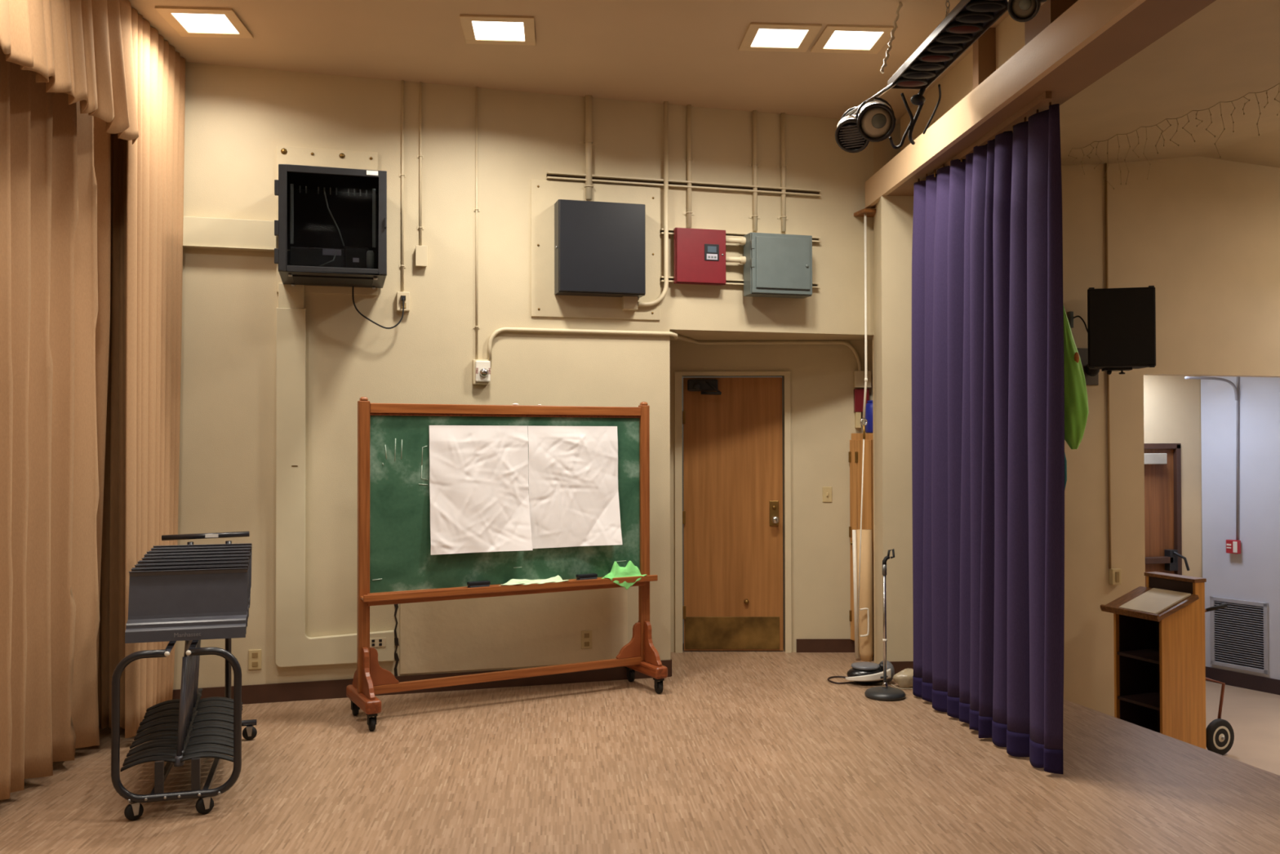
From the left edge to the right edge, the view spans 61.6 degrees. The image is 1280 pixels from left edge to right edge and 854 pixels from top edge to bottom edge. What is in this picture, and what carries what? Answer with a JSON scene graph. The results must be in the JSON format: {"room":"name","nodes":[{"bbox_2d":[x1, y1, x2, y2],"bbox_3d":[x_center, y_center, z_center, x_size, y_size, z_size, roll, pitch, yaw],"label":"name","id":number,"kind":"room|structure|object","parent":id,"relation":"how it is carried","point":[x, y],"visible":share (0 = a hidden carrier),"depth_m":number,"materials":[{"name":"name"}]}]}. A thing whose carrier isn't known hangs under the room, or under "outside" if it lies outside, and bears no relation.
{"room":"event venue","nodes":[
{"label":"event venue","id":0,"kind":"room"},
{"bbox_2d":[128,0,1008,124],"bbox_3d":[0.108,-2.323,2.087,6.534,0.080,10.295,0,-1,-16],"label":"ceiling","id":1,"kind":"structure","parent":0,"point":[677,52],"depth_m":6.31,"materials":[{"name":"paint"}]},
{"bbox_2d":[0,47,111,799],"bbox_3d":[-2.777,-0.296,4.479,0.170,3.836,2.374,0,-1,-4],"label":"stage curtain","id":2,"kind":"object","parent":1,"relation":"hanging from","point":[55,157],"visible":0.92,"depth_m":5.04,"materials":[{"name":"beige fabric"}]},
{"bbox_2d":[0,0,138,144],"bbox_3d":[-2.592,-1.858,4.566,0.088,0.753,2.163,0,-1,-3],"label":"valance","id":3,"kind":"object","parent":1,"relation":"hanging from","point":[82,50],"visible":1,"depth_m":5.01,"materials":[{"name":"beige fabric"}]},
{"bbox_2d":[97,133,127,728],"bbox_3d":[-2.876,-0.268,5.843,0.272,3.796,0.072,0,-1,15],"label":"stage curtain","id":4,"kind":"object","parent":1,"relation":"hanging from","point":[112,599],"visible":0.37,"depth_m":5.82,"materials":[{"name":"fabric"}]},
{"bbox_2d":[124,7,185,737],"bbox_3d":[-2.729,-0.291,6.055,0.109,3.855,0.818,0,-1,-9],"label":"stage curtain","id":5,"kind":"object","parent":1,"relation":"hanging from","point":[156,159],"visible":0.8,"depth_m":5.95,"materials":[{"name":"beige fabric"}]},
{"bbox_2d":[155,6,253,38],"bbox_3d":[-2.386,-2.220,5.897,0.404,0.012,0.400,0,-1,-4],"label":"recessed light","id":6,"kind":"object","parent":1,"relation":"in","point":[199,22],"visible":1,"depth_m":5.88,"materials":[{"name":"paint"}]},
{"bbox_2d":[171,13,238,33],"bbox_3d":[-2.386,-2.223,5.897,0.280,0.005,0.280,0,-1,-4],"label":"diffuser","id":7,"kind":"object","parent":6,"relation":"attached to","point":[188,23],"depth_m":5.90,"materials":[{"name":"white plastic"}]},
{"bbox_2d":[459,14,535,45],"bbox_3d":[-0.791,-2.222,6.015,0.404,0.012,0.400,0,-1,-4],"label":"recessed light","id":8,"kind":"object","parent":1,"relation":"in","point":[477,29],"visible":1,"depth_m":6.00,"materials":[{"name":"paint"}]},
{"bbox_2d":[471,21,524,40],"bbox_3d":[-0.791,-2.225,6.015,0.280,0.005,0.280,0,-1,-4],"label":"diffuser","id":9,"kind":"object","parent":8,"relation":"attached to","point":[481,30],"depth_m":6.01,"materials":[{"name":"white plastic"}]},
{"bbox_2d":[738,22,822,52],"bbox_3d":[0.795,-2.224,6.132,0.404,0.012,0.400,0,-1,-4],"label":"recessed light","id":10,"kind":"object","parent":1,"relation":"in","point":[758,37],"visible":1,"depth_m":6.12,"materials":[{"name":"paint"}]},
{"bbox_2d":[751,28,808,47],"bbox_3d":[0.795,-2.227,6.132,0.280,0.005,0.280,0,-1,-4],"label":"diffuser","id":11,"kind":"object","parent":10,"relation":"attached to","point":[760,37],"depth_m":6.13,"materials":[{"name":"white plastic"}]},
{"bbox_2d":[810,24,897,53],"bbox_3d":[1.224,-2.224,6.164,0.404,0.012,0.400,0,-1,-4],"label":"recessed light","id":12,"kind":"object","parent":1,"relation":"in","point":[834,38],"visible":0.93,"depth_m":6.15,"materials":[{"name":"paint"}]},
{"bbox_2d":[823,31,883,48],"bbox_3d":[1.224,-2.227,6.164,0.280,0.005,0.280,0,-1,-4],"label":"diffuser","id":13,"kind":"object","parent":12,"relation":"attached to","point":[834,39],"depth_m":6.16,"materials":[{"name":"white plastic"}]},
{"bbox_2d":[887,0,1047,89],"bbox_3d":[1.564,-1.938,4.505,0.269,0.622,2.602,0,-1,-4],"label":"strip light","id":14,"kind":"object","parent":1,"relation":"hanging from","point":[969,20],"depth_m":5.06,"materials":[{"name":"black metal"}]},
{"bbox_2d":[848,82,896,115],"bbox_3d":[1.235,-1.742,5.668,0.145,0.250,0.340,-1,-1,37],"label":"bar","id":15,"kind":"object","parent":14,"relation":"attached to","point":[891,86],"visible":0.83,"depth_m":5.57,"materials":[{"name":"metal"}]},
{"bbox_2d":[835,106,869,153],"bbox_3d":[1.118,-1.546,5.581,0.215,0.236,0.217,0,-1,-16],"label":"spotlight","id":16,"kind":"object","parent":15,"relation":"attached to","point":[848,138],"visible":0.74,"depth_m":5.55,"materials":[{"name":"black paint"}]},
{"bbox_2d":[855,97,896,142],"bbox_3d":[1.195,-1.575,5.510,0.212,0.241,0.248,0,-1,-16],"label":"spotlight","id":17,"kind":"object","parent":15,"relation":"attached to","point":[876,120],"visible":1,"depth_m":5.44,"materials":[{"name":"black paint"}]},
{"bbox_2d":[0,643,1279,853],"bbox_3d":[0.144,1.995,2.663,6.930,0.720,11.100,0,-1,-16],"label":"floor","id":18,"kind":"structure","parent":0,"point":[738,752],"depth_m":5.02,"materials":[{"name":"carpet"}]},
{"bbox_2d":[111,531,257,820],"bbox_3d":[-2.138,1.114,5.154,0.517,1.120,1.222,0,-1,-16],"label":"cart","id":19,"kind":"object","parent":18,"relation":"on","point":[134,810],"visible":0.78,"depth_m":4.61,"materials":[{"name":"black paint"}]},
{"bbox_2d":[120,567,247,771],"bbox_3d":[-2.008,1.055,4.751,0.506,0.851,0.248,0,-1,-16],"label":"music stand","id":20,"kind":"object","parent":19,"relation":"on","point":[193,604],"visible":1,"depth_m":4.71,"materials":[{"name":"grey paint"}]},
{"bbox_2d":[122,564,248,765],"bbox_3d":[-2.028,1.052,4.814,0.506,0.851,0.248,0,-1,-16],"label":"music stand","id":21,"kind":"object","parent":19,"relation":"on","point":[172,753],"visible":0.12,"depth_m":4.75,"materials":[{"name":"black metal"}]},
{"bbox_2d":[124,564,248,761],"bbox_3d":[-2.052,1.054,4.876,0.506,0.851,0.248,0,-1,-16],"label":"music stand","id":22,"kind":"object","parent":19,"relation":"on","point":[199,745],"visible":0.08,"depth_m":4.81,"materials":[{"name":"black metal"}]},
{"bbox_2d":[126,561,248,756],"bbox_3d":[-2.071,1.051,4.938,0.506,0.851,0.248,0,-1,-15],"label":"music stand","id":23,"kind":"object","parent":19,"relation":"on","point":[189,729],"visible":0.09,"depth_m":4.88,"materials":[{"name":"black metal"}]},
{"bbox_2d":[128,560,248,751],"bbox_3d":[-2.092,1.054,5.001,0.506,0.851,0.248,0,-1,-16],"label":"music stand","id":24,"kind":"object","parent":19,"relation":"on","point":[218,737],"visible":0.12,"depth_m":4.93,"materials":[{"name":"black metal"}]},
{"bbox_2d":[129,558,248,748],"bbox_3d":[-2.116,1.050,5.063,0.506,0.851,0.248,0,-1,-16],"label":"music stand","id":25,"kind":"object","parent":19,"relation":"on","point":[206,732],"visible":0.06,"depth_m":5.00,"materials":[{"name":"black metal"}]},
{"bbox_2d":[131,556,248,744],"bbox_3d":[-2.137,1.053,5.126,0.506,0.851,0.248,0,-1,-17],"label":"music stand","id":26,"kind":"object","parent":19,"relation":"on","point":[215,729],"visible":0.08,"depth_m":5.06,"materials":[{"name":"black metal"}]},
{"bbox_2d":[133,555,249,740],"bbox_3d":[-2.155,1.050,5.189,0.506,0.851,0.248,0,-1,-15],"label":"music stand","id":27,"kind":"object","parent":19,"relation":"on","point":[193,715],"visible":0.1,"depth_m":5.13,"materials":[{"name":"black metal"}]},
{"bbox_2d":[137,551,249,733],"bbox_3d":[-2.202,1.049,5.314,0.506,0.851,0.248,0,-1,-16],"label":"music stand","id":28,"kind":"object","parent":19,"relation":"on","point":[208,717],"visible":0.11,"depth_m":5.25,"materials":[{"name":"black metal"}]},
{"bbox_2d":[136,553,250,735],"bbox_3d":[-2.175,1.052,5.252,0.506,0.851,0.248,0,-1,-15],"label":"music stand","id":29,"kind":"object","parent":19,"relation":"on","point":[194,711],"visible":0.08,"depth_m":5.19,"materials":[{"name":"black metal"}]},
{"bbox_2d":[137,551,249,728],"bbox_3d":[-2.224,1.052,5.376,0.506,0.851,0.248,0,-1,-16],"label":"music stand","id":30,"kind":"object","parent":19,"relation":"on","point":[196,705],"visible":0.09,"depth_m":5.31,"materials":[{"name":"black metal"}]},
{"bbox_2d":[139,548,249,725],"bbox_3d":[-2.246,1.048,5.438,0.506,0.851,0.248,0,-1,-16],"label":"music stand","id":31,"kind":"object","parent":19,"relation":"on","point":[207,711],"visible":0.05,"depth_m":5.38,"materials":[{"name":"black metal"}]},
{"bbox_2d":[142,547,251,720],"bbox_3d":[-2.263,1.051,5.502,0.506,0.851,0.248,0,-1,-16],"label":"music stand","id":32,"kind":"object","parent":19,"relation":"on","point":[197,657],"visible":0.09,"depth_m":5.43,"materials":[{"name":"black metal"}]},
{"bbox_2d":[143,546,252,718],"bbox_3d":[-2.283,1.048,5.565,0.506,0.851,0.248,0,-1,-15],"label":"music stand","id":33,"kind":"object","parent":19,"relation":"on","point":[210,704],"visible":0.09,"depth_m":5.51,"materials":[{"name":"black metal"}]},
{"bbox_2d":[145,545,251,714],"bbox_3d":[-2.306,1.050,5.627,0.506,0.851,0.248,0,-1,-16],"label":"music stand","id":34,"kind":"object","parent":19,"relation":"on","point":[208,701],"visible":0.07,"depth_m":5.56,"materials":[{"name":"black metal"}]},
{"bbox_2d":[146,542,252,711],"bbox_3d":[-2.328,1.047,5.689,0.506,0.851,0.248,0,-1,-16],"label":"music stand","id":35,"kind":"object","parent":19,"relation":"on","point":[199,690],"visible":0.05,"depth_m":5.63,"materials":[{"name":"black metal"}]},
{"bbox_2d":[346,396,667,730],"bbox_3d":[-0.776,0.761,6.557,1.913,1.857,0.480,0,-1,-28],"label":"chalkboard","id":36,"kind":"object","parent":18,"relation":"on","point":[396,564],"visible":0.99,"depth_m":6.35,"materials":[{"name":"orange wood"}]},
{"bbox_2d":[429,425,533,555],"bbox_3d":[-0.956,0.370,6.441,0.628,0.758,0.080,0,-1,-24],"label":"paper sheet","id":37,"kind":"object","parent":36,"relation":"attached to","point":[479,486],"visible":1,"depth_m":6.44,"materials":[{"name":"white paper"}]},
{"bbox_2d":[360,574,657,601],"bbox_3d":[-0.737,0.969,6.504,1.893,0.039,0.081,0,-1,-28],"label":"tray","id":38,"kind":"object","parent":36,"relation":"on","point":[446,590],"depth_m":6.39,"materials":[{"name":"orange wood"}]},
{"bbox_2d":[500,574,568,585],"bbox_3d":[-0.653,0.939,6.553,0.443,0.044,0.094,0,-1,-28],"label":"cleaning cloth","id":39,"kind":"object","parent":36,"relation":"on","point":[556,579],"visible":1,"depth_m":6.53,"materials":[{"name":"fabric"}]},
{"bbox_2d":[528,426,622,548],"bbox_3d":[-0.401,0.371,6.719,0.618,0.755,0.071,0,-1,-28],"label":"paper sheet","id":40,"kind":"object","parent":36,"relation":"attached to","point":[573,470],"visible":1,"depth_m":6.74,"materials":[{"name":"white paper"}]},
{"bbox_2d":[600,560,645,589],"bbox_3d":[-0.108,0.943,6.846,0.294,0.178,0.096,0,-1,-27],"label":"cleaning cloth","id":41,"kind":"object","parent":36,"relation":"on","point":[630,570],"visible":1,"depth_m":6.82,"materials":[{"name":"green fabric"}]},
{"bbox_2d":[848,432,874,656],"bbox_3d":[1.797,0.875,8.065,0.407,1.658,0.229,0,-1,-16],"label":"wooden board","id":42,"kind":"object","parent":18,"relation":"on","point":[855,453],"visible":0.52,"depth_m":8.03,"materials":[{"name":"brown wood"}]},
{"bbox_2d":[852,528,874,661],"bbox_3d":[1.633,1.225,7.820,0.148,0.951,0.153,0,-1,-16],"label":"screen","id":43,"kind":"object","parent":18,"relation":"on","point":[864,646],"visible":0.97,"depth_m":7.79,"materials":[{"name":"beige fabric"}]},
{"bbox_2d":[844,660,894,683],"bbox_3d":[1.516,1.618,7.064,0.336,0.147,0.246,0,-1,-7],"label":"vacuum cleaner","id":44,"kind":"object","parent":18,"relation":"on","point":[863,672],"visible":0.86,"depth_m":7.01,"materials":[{"name":"grey plastic"}]},
{"bbox_2d":[864,548,906,701],"bbox_3d":[1.532,1.225,6.716,0.252,0.923,0.252,0,-1,-16],"label":"microphone stand","id":45,"kind":"object","parent":18,"relation":"on","point":[884,692],"visible":1,"depth_m":6.70,"materials":[{"name":"metal"}]},
{"bbox_2d":[891,667,913,688],"bbox_3d":[1.741,1.639,6.957,0.240,0.139,0.155,0,-1,-16],"label":"plastic bag","id":46,"kind":"object","parent":18,"relation":"on","point":[904,678],"visible":0.68,"depth_m":6.93,"materials":[{"name":"plastic"}]},
{"bbox_2d":[173,62,1279,716],"bbox_3d":[1.448,0.035,7.755,12.200,4.570,0.150,0,-1,-16],"label":"wall","id":47,"kind":"structure","parent":0,"point":[236,118],"depth_m":7.08,"materials":[{"name":"beige paint"}]},
{"bbox_2d":[248,648,261,669],"bbox_3d":[-2.361,1.425,6.577,0.075,0.120,0.011,0,-1,-16],"label":"wall outlet","id":48,"kind":"object","parent":47,"relation":"attached to","point":[254,655],"visible":1,"depth_m":6.57,"materials":[{"name":"beige plastic"}]},
{"bbox_2d":[182,216,394,666],"bbox_3d":[-2.171,0.104,6.616,1.280,2.738,0.075,0,-1,-16],"label":"cable raceway","id":49,"kind":"object","parent":47,"relation":"attached to","point":[293,647],"visible":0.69,"depth_m":6.60,"materials":[{"name":"beige paint"}]},
{"bbox_2d":[276,145,377,295],"bbox_3d":[-1.956,-1.287,6.718,0.606,0.908,0.033,0,-1,-16],"label":"board","id":50,"kind":"object","parent":47,"relation":"attached to","point":[285,154],"visible":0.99,"depth_m":6.72,"materials":[{"name":"beige wood"}]},
{"bbox_2d":[274,164,386,288],"bbox_3d":[-1.850,-1.181,6.437,0.624,0.622,0.589,0,-1,-16],"label":"equipment rack","id":51,"kind":"object","parent":50,"relation":"attached to","point":[331,228],"visible":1,"depth_m":6.18,"materials":[{"name":"black metal"}]},
{"bbox_2d":[399,80,405,291],"bbox_3d":[-1.516,-1.540,6.851,0.042,1.350,0.023,0,-1,-16],"label":"conduit","id":52,"kind":"object","parent":47,"relation":"attached to","point":[402,175],"visible":1,"depth_m":6.85,"materials":[{"name":"beige metal"}]},
{"bbox_2d":[417,81,423,245],"bbox_3d":[-1.407,-1.683,6.883,0.042,1.065,0.023,0,-1,-16],"label":"conduit","id":53,"kind":"object","parent":47,"relation":"attached to","point":[420,156],"visible":1,"depth_m":6.88,"materials":[{"name":"metal"}]},
{"bbox_2d":[415,245,427,266],"bbox_3d":[-1.400,-1.091,6.864,0.074,0.131,0.049,0,-1,-16],"label":"junction box","id":54,"kind":"object","parent":47,"relation":"attached to","point":[421,251],"visible":1,"depth_m":6.84,"materials":[{"name":"beige paint"}]},
{"bbox_2d":[172,658,671,704],"bbox_3d":[-1.628,1.639,6.858,3.797,0.113,0.162,0,-1,-16],"label":"baseboard","id":55,"kind":"structure","parent":47,"relation":"attached to","point":[324,689],"depth_m":6.80,"materials":[{"name":"brown rubber"}]},
{"bbox_2d":[473,86,479,359],"bbox_3d":[-1.062,-1.326,6.976,0.042,1.778,0.023,0,-1,-16],"label":"conduit","id":56,"kind":"object","parent":47,"relation":"attached to","point":[476,209],"visible":1,"depth_m":6.97,"materials":[{"name":"beige metal"}]},
{"bbox_2d":[472,359,490,384],"bbox_3d":[-1.024,-0.356,6.939,0.110,0.160,0.088,0,-1,-16],"label":"junction box","id":57,"kind":"object","parent":47,"relation":"attached to","point":[481,368],"visible":1,"depth_m":6.92,"materials":[{"name":"beige paint"}]},
{"bbox_2d":[400,586,627,674],"bbox_3d":[-0.804,1.243,7.020,1.497,0.655,0.009,0,-1,-16],"label":"wall patch","id":58,"kind":"structure","parent":47,"relation":"attached to","point":[544,628],"depth_m":7.00,"materials":[{"name":"beige paint"}]},
{"bbox_2d":[579,94,596,199],"bbox_3d":[-0.342,-1.868,7.169,0.120,0.692,0.057,0,-1,-16],"label":"conduit","id":59,"kind":"object","parent":47,"relation":"attached to","point":[588,143],"visible":1,"depth_m":7.15,"materials":[{"name":"beige metal"}]},
{"bbox_2d":[530,179,660,319],"bbox_3d":[-0.291,-1.180,7.194,0.888,0.904,0.018,0,-1,-16],"label":"backboard","id":60,"kind":"object","parent":47,"relation":"attached to","point":[544,193],"visible":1,"depth_m":7.15,"materials":[{"name":"beige wood"}]},
{"bbox_2d":[554,199,645,297],"bbox_3d":[-0.268,-1.178,7.112,0.595,0.606,0.161,0,-1,-16],"label":"electrical box","id":61,"kind":"object","parent":60,"relation":"attached to","point":[600,246],"visible":1,"depth_m":7.04,"materials":[{"name":"grey paint"}]},
{"bbox_2d":[637,101,668,306],"bbox_3d":[0.089,-1.513,7.274,0.215,1.401,0.030,0,-1,-16],"label":"conduit","id":62,"kind":"object","parent":47,"relation":"attached to","point":[663,294],"visible":1,"depth_m":7.29,"materials":[{"name":"beige metal"}]},
{"bbox_2d":[487,327,862,370],"bbox_3d":[0.266,-0.536,7.690,2.896,0.242,0.636,0,-1,-29],"label":"conduit","id":63,"kind":"object","parent":47,"relation":"attached to","point":[674,335],"visible":0.99,"depth_m":7.28,"materials":[{"name":"beige metal"}]},
{"bbox_2d":[546,171,821,196],"bbox_3d":[0.333,-1.663,7.366,1.972,0.042,0.038,0,-1,-16],"label":"channel","id":64,"kind":"object","parent":47,"relation":"attached to","point":[549,175],"visible":1,"depth_m":7.35,"materials":[{"name":"beige paint"}]},
{"bbox_2d":[682,104,694,227],"bbox_3d":[0.339,-1.791,7.368,0.083,0.844,0.041,0,-1,-16],"label":"conduit","id":65,"kind":"object","parent":47,"relation":"attached to","point":[689,160],"visible":0.99,"depth_m":7.36,"materials":[{"name":"beige metal"}]},
{"bbox_2d":[660,275,819,288],"bbox_3d":[0.704,-1.006,7.462,1.167,0.036,0.038,0,-1,-16],"label":"channel","id":66,"kind":"object","parent":47,"relation":"attached to","point":[671,279],"visible":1,"depth_m":7.44,"materials":[{"name":"beige paint"}]},
{"bbox_2d":[743,232,812,298],"bbox_3d":[0.960,-1.117,7.423,0.453,0.421,0.175,0,-1,-16],"label":"electrical box","id":67,"kind":"object","parent":66,"relation":"attached to","point":[777,265],"visible":1,"depth_m":7.35,"materials":[{"name":"grey paint"}]},
{"bbox_2d":[660,228,820,243],"bbox_3d":[0.709,-1.331,7.468,1.178,0.036,0.038,0,-1,-16],"label":"channel","id":68,"kind":"object","parent":47,"relation":"attached to","point":[729,234],"visible":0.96,"depth_m":7.44,"materials":[{"name":"beige paint"}]},
{"bbox_2d":[673,227,725,285],"bbox_3d":[0.413,-1.164,7.325,0.361,0.378,0.067,0,-1,-16],"label":"electrical box","id":69,"kind":"object","parent":68,"relation":"attached to","point":[699,254],"visible":1,"depth_m":7.30,"materials":[{"name":"red paint"}]},
{"bbox_2d":[748,110,759,231],"bbox_3d":[0.805,-1.791,7.500,0.083,0.841,0.041,0,-1,-16],"label":"conduit","id":70,"kind":"object","parent":47,"relation":"attached to","point":[754,165],"visible":1,"depth_m":7.49,"materials":[{"name":"beige metal"}]},
{"bbox_2d":[777,112,788,231],"bbox_3d":[1.011,-1.794,7.558,0.083,0.834,0.041,0,-1,-16],"label":"conduit","id":71,"kind":"object","parent":47,"relation":"attached to","point":[783,166],"visible":1,"depth_m":7.55,"materials":[{"name":"beige metal"}]},
{"bbox_2d":[853,208,875,217],"bbox_3d":[1.663,-1.529,7.673,0.211,0.025,0.167,0,-1,-16],"label":"wall shelf","id":72,"kind":"object","parent":47,"relation":"attached to","point":[869,212],"visible":0.51,"depth_m":7.62,"materials":[{"name":"brown wood"}]},
{"bbox_2d":[856,213,867,641],"bbox_3d":[1.570,-0.002,7.593,0.094,3.030,0.023,0,-1,-16],"label":"pull cord","id":73,"kind":"object","parent":72,"relation":"hanging from","point":[864,214],"visible":1,"depth_m":7.60,"materials":[{"name":"white fabric"}]},
{"bbox_2d":[865,0,1146,208],"bbox_3d":[1.969,-1.718,3.012,0.035,0.188,9.330,0,-1,-4],"label":"beam","id":74,"kind":"structure","parent":47,"relation":"attached to","point":[1084,21],"depth_m":5.24,"materials":[{"name":"paint"}]},
{"bbox_2d":[1076,347,1111,385],"bbox_3d":[3.483,-0.465,8.089,0.190,0.284,0.326,0,-1,-16],"label":"bracket","id":75,"kind":"object","parent":47,"relation":"attached to","point":[1091,376],"visible":0.5,"depth_m":8.23,"materials":[{"name":"black metal"}]},
{"bbox_2d":[1087,285,1155,373],"bbox_3d":[3.540,-0.706,7.947,0.462,0.629,0.290,0,-1,13],"label":"wall speaker","id":76,"kind":"object","parent":75,"relation":"attached to","point":[1122,322],"visible":1,"depth_m":7.81,"materials":[{"name":"black plastic"}]},
{"bbox_2d":[1104,163,1111,568],"bbox_3d":[3.614,-0.481,8.283,0.028,3.142,0.018,0,-1,-16],"label":"conduit","id":77,"kind":"object","parent":47,"relation":"attached to","point":[1105,164],"visible":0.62,"depth_m":8.27,"materials":[{"name":"beige metal"}]},
{"bbox_2d":[669,340,872,652],"bbox_3d":[0.923,0.475,8.210,2.250,2.465,0.120,0,-1,1],"label":"wall","id":78,"kind":"structure","parent":0,"point":[822,414],"depth_m":8.15,"materials":[{"name":"beige paint"}]},
{"bbox_2d":[674,371,791,653],"bbox_3d":[0.704,0.643,8.124,0.878,2.127,0.172,0,-1,1],"label":"door","id":79,"kind":"structure","parent":78,"relation":"in","point":[731,516],"depth_m":8.17,"materials":[{"name":"brown wood"}]},
{"bbox_2d":[796,638,854,652],"bbox_3d":[0.949,1.657,8.128,1.900,0.100,0.012,0,-1,1],"label":"baseboard","id":80,"kind":"structure","parent":78,"relation":"attached to","point":[847,645],"depth_m":8.12,"materials":[{"name":"brown rubber"}]},
{"bbox_2d":[853,388,869,427],"bbox_3d":[1.678,-0.140,8.125,0.108,0.295,0.050,0,-1,1],"label":"bell","id":81,"kind":"object","parent":78,"relation":"attached to","point":[858,393],"visible":0.89,"depth_m":8.10,"materials":[{"name":"red paint"}]},
{"bbox_2d":[669,331,872,340],"bbox_3d":[1.002,-0.698,8.213,2.213,0.080,0.955,0,-1,-16],"label":"ceiling","id":82,"kind":"structure","parent":0,"point":[694,335],"depth_m":7.93,"materials":[{"name":"beige paint"}]},
{"bbox_2d":[873,195,913,663],"bbox_3d":[1.913,0.067,7.571,0.597,3.260,0.607,0,-1,-4],"label":"wall pillar","id":83,"kind":"structure","parent":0,"point":[893,216],"depth_m":7.26,"materials":[{"name":"beige paint"}]},
{"bbox_2d":[900,14,1025,151],"bbox_3d":[2.231,-2.009,3.036,0.040,0.710,9.330,0,-1,-4],"label":"wall header","id":84,"kind":"structure","parent":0,"point":[957,84],"depth_m":6.57,"materials":[{"name":"paint"}]},
{"bbox_2d":[973,0,1078,89],"bbox_3d":[1.954,-1.930,5.551,0.140,0.620,1.050,0,-1,-4],"label":"trim","id":85,"kind":"structure","parent":84,"relation":"attached to","point":[984,47],"depth_m":6.00,"materials":[{"name":"paint"}]},
{"bbox_2d":[871,0,1216,208],"bbox_3d":[2.119,-1.639,3.022,0.265,0.030,9.330,0,-1,-4],"label":"trim","id":86,"kind":"structure","parent":84,"relation":"attached to","point":[1152,20],"depth_m":4.69,"materials":[{"name":"paint"}]},
{"bbox_2d":[911,91,1064,773],"bbox_3d":[1.862,0.041,5.973,0.173,3.250,1.799,0,-1,-8],"label":"stage curtain","id":87,"kind":"object","parent":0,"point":[988,367],"visible":1,"depth_m":5.68,"materials":[{"name":"fabric"}]},
{"bbox_2d":[1062,304,1088,448],"bbox_3d":[2.128,-0.290,5.365,0.253,0.803,0.131,0,-1,-30],"label":"bag","id":88,"kind":"object","parent":87,"relation":"hanging from","point":[1076,400],"visible":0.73,"depth_m":5.35,"materials":[{"name":"green fabric"}]},
{"bbox_2d":[1059,0,1279,168],"bbox_3d":[5.032,-2.103,3.537,7.601,0.310,10.018,0,-1,-16],"label":"ceiling","id":89,"kind":"structure","parent":0,"point":[1229,50],"depth_m":6.53,"materials":[{"name":"paint"}]},
{"bbox_2d":[1067,83,1279,189],"bbox_3d":[3.427,-1.825,6.978,0.068,0.380,1.557,0,-1,-27],"label":"string lights","id":90,"kind":"object","parent":89,"relation":"hanging from","point":[1278,83],"visible":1,"depth_m":6.96,"materials":[{"name":"plastic"}]},
{"bbox_2d":[1143,374,1202,577],"bbox_3d":[3.898,0.731,9.642,2.744,3.220,0.100,0,-1,-16],"label":"wall","id":91,"kind":"structure","parent":0,"point":[1171,403],"depth_m":9.92,"materials":[{"name":"paint"}]},
{"bbox_2d":[1143,443,1189,586],"bbox_3d":[4.552,1.245,9.726,0.917,2.191,0.202,0,-1,-16],"label":"door","id":92,"kind":"structure","parent":91,"relation":"in","point":[1162,461],"depth_m":9.86,"materials":[{"name":"brown wood"}]},
{"bbox_2d":[1200,376,1279,679],"bbox_3d":[5.586,0.725,9.450,0.100,3.220,1.250,0,-1,-32],"label":"wall","id":93,"kind":"structure","parent":0,"point":[1253,574],"depth_m":9.62,"materials":[{"name":"paint"}]},
{"bbox_2d":[1184,376,1239,540],"bbox_3d":[5.103,0.217,9.548,0.633,1.601,0.044,0,-1,-22],"label":"conduit","id":94,"kind":"object","parent":93,"relation":"attached to","point":[1236,389],"visible":0.93,"depth_m":9.65,"materials":[{"name":"metal"}]},
{"bbox_2d":[1209,595,1269,675],"bbox_3d":[5.386,1.865,9.648,0.020,0.628,0.521,0,-1,-32],"label":"air vent","id":95,"kind":"object","parent":93,"relation":"in","point":[1239,631],"visible":0.97,"depth_m":9.64,"materials":[{"name":"grey metal"}]},
{"bbox_2d":[1205,666,1279,694],"bbox_3d":[5.501,2.270,9.454,0.189,0.130,1.275,1,-1,-40],"label":"baseboard","id":96,"kind":"structure","parent":93,"relation":"attached to","point":[1260,683],"depth_m":9.60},
{"bbox_2d":[1205,680,1279,775],"bbox_3d":[5.866,2.323,4.845,5.270,0.100,12.200,0,-1,-16],"label":"floor","id":97,"kind":"structure","parent":0,"point":[1253,715],"depth_m":8.49,"materials":[{"name":"tile"}]},
{"bbox_2d":[1100,571,1206,749],"bbox_3d":[3.568,1.675,7.430,0.497,1.274,0.490,0,-1,-22],"label":"lectern","id":98,"kind":"object","parent":97,"relation":"on","point":[1160,658],"visible":0.8,"depth_m":7.32,"materials":[{"name":"brown wood"}]},
{"bbox_2d":[1117,648,1159,664],"bbox_3d":[3.596,1.588,7.442,0.372,0.020,0.366,0,-1,-22],"label":"shelf","id":99,"kind":"object","parent":98,"relation":"attached to","point":[1149,655],"depth_m":7.49,"materials":[{"name":"brown wood"}]},
{"bbox_2d":[1117,691,1159,711],"bbox_3d":[3.597,1.899,7.438,0.372,0.020,0.366,0,-1,-22],"label":"shelf","id":100,"kind":"object","parent":98,"relation":"attached to","point":[1151,700],"depth_m":7.49,"materials":[{"name":"brown wood"}]},
{"bbox_2d":[1118,587,1191,613],"bbox_3d":[3.535,1.196,7.369,0.328,0.126,0.310,0,-1,-22],"label":"paper stack","id":101,"kind":"object","parent":98,"relation":"on","point":[1154,601],"visible":1,"depth_m":7.35,"materials":[{"name":"white paper"}]},
{"bbox_2d":[1204,602,1234,755],"bbox_3d":[3.938,1.782,7.617,0.504,1.064,0.256,0,-1,-16],"label":"hand truck","id":102,"kind":"object","parent":97,"relation":"on","point":[1220,734],"visible":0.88,"depth_m":7.55,"materials":[{"name":"black rubber"}]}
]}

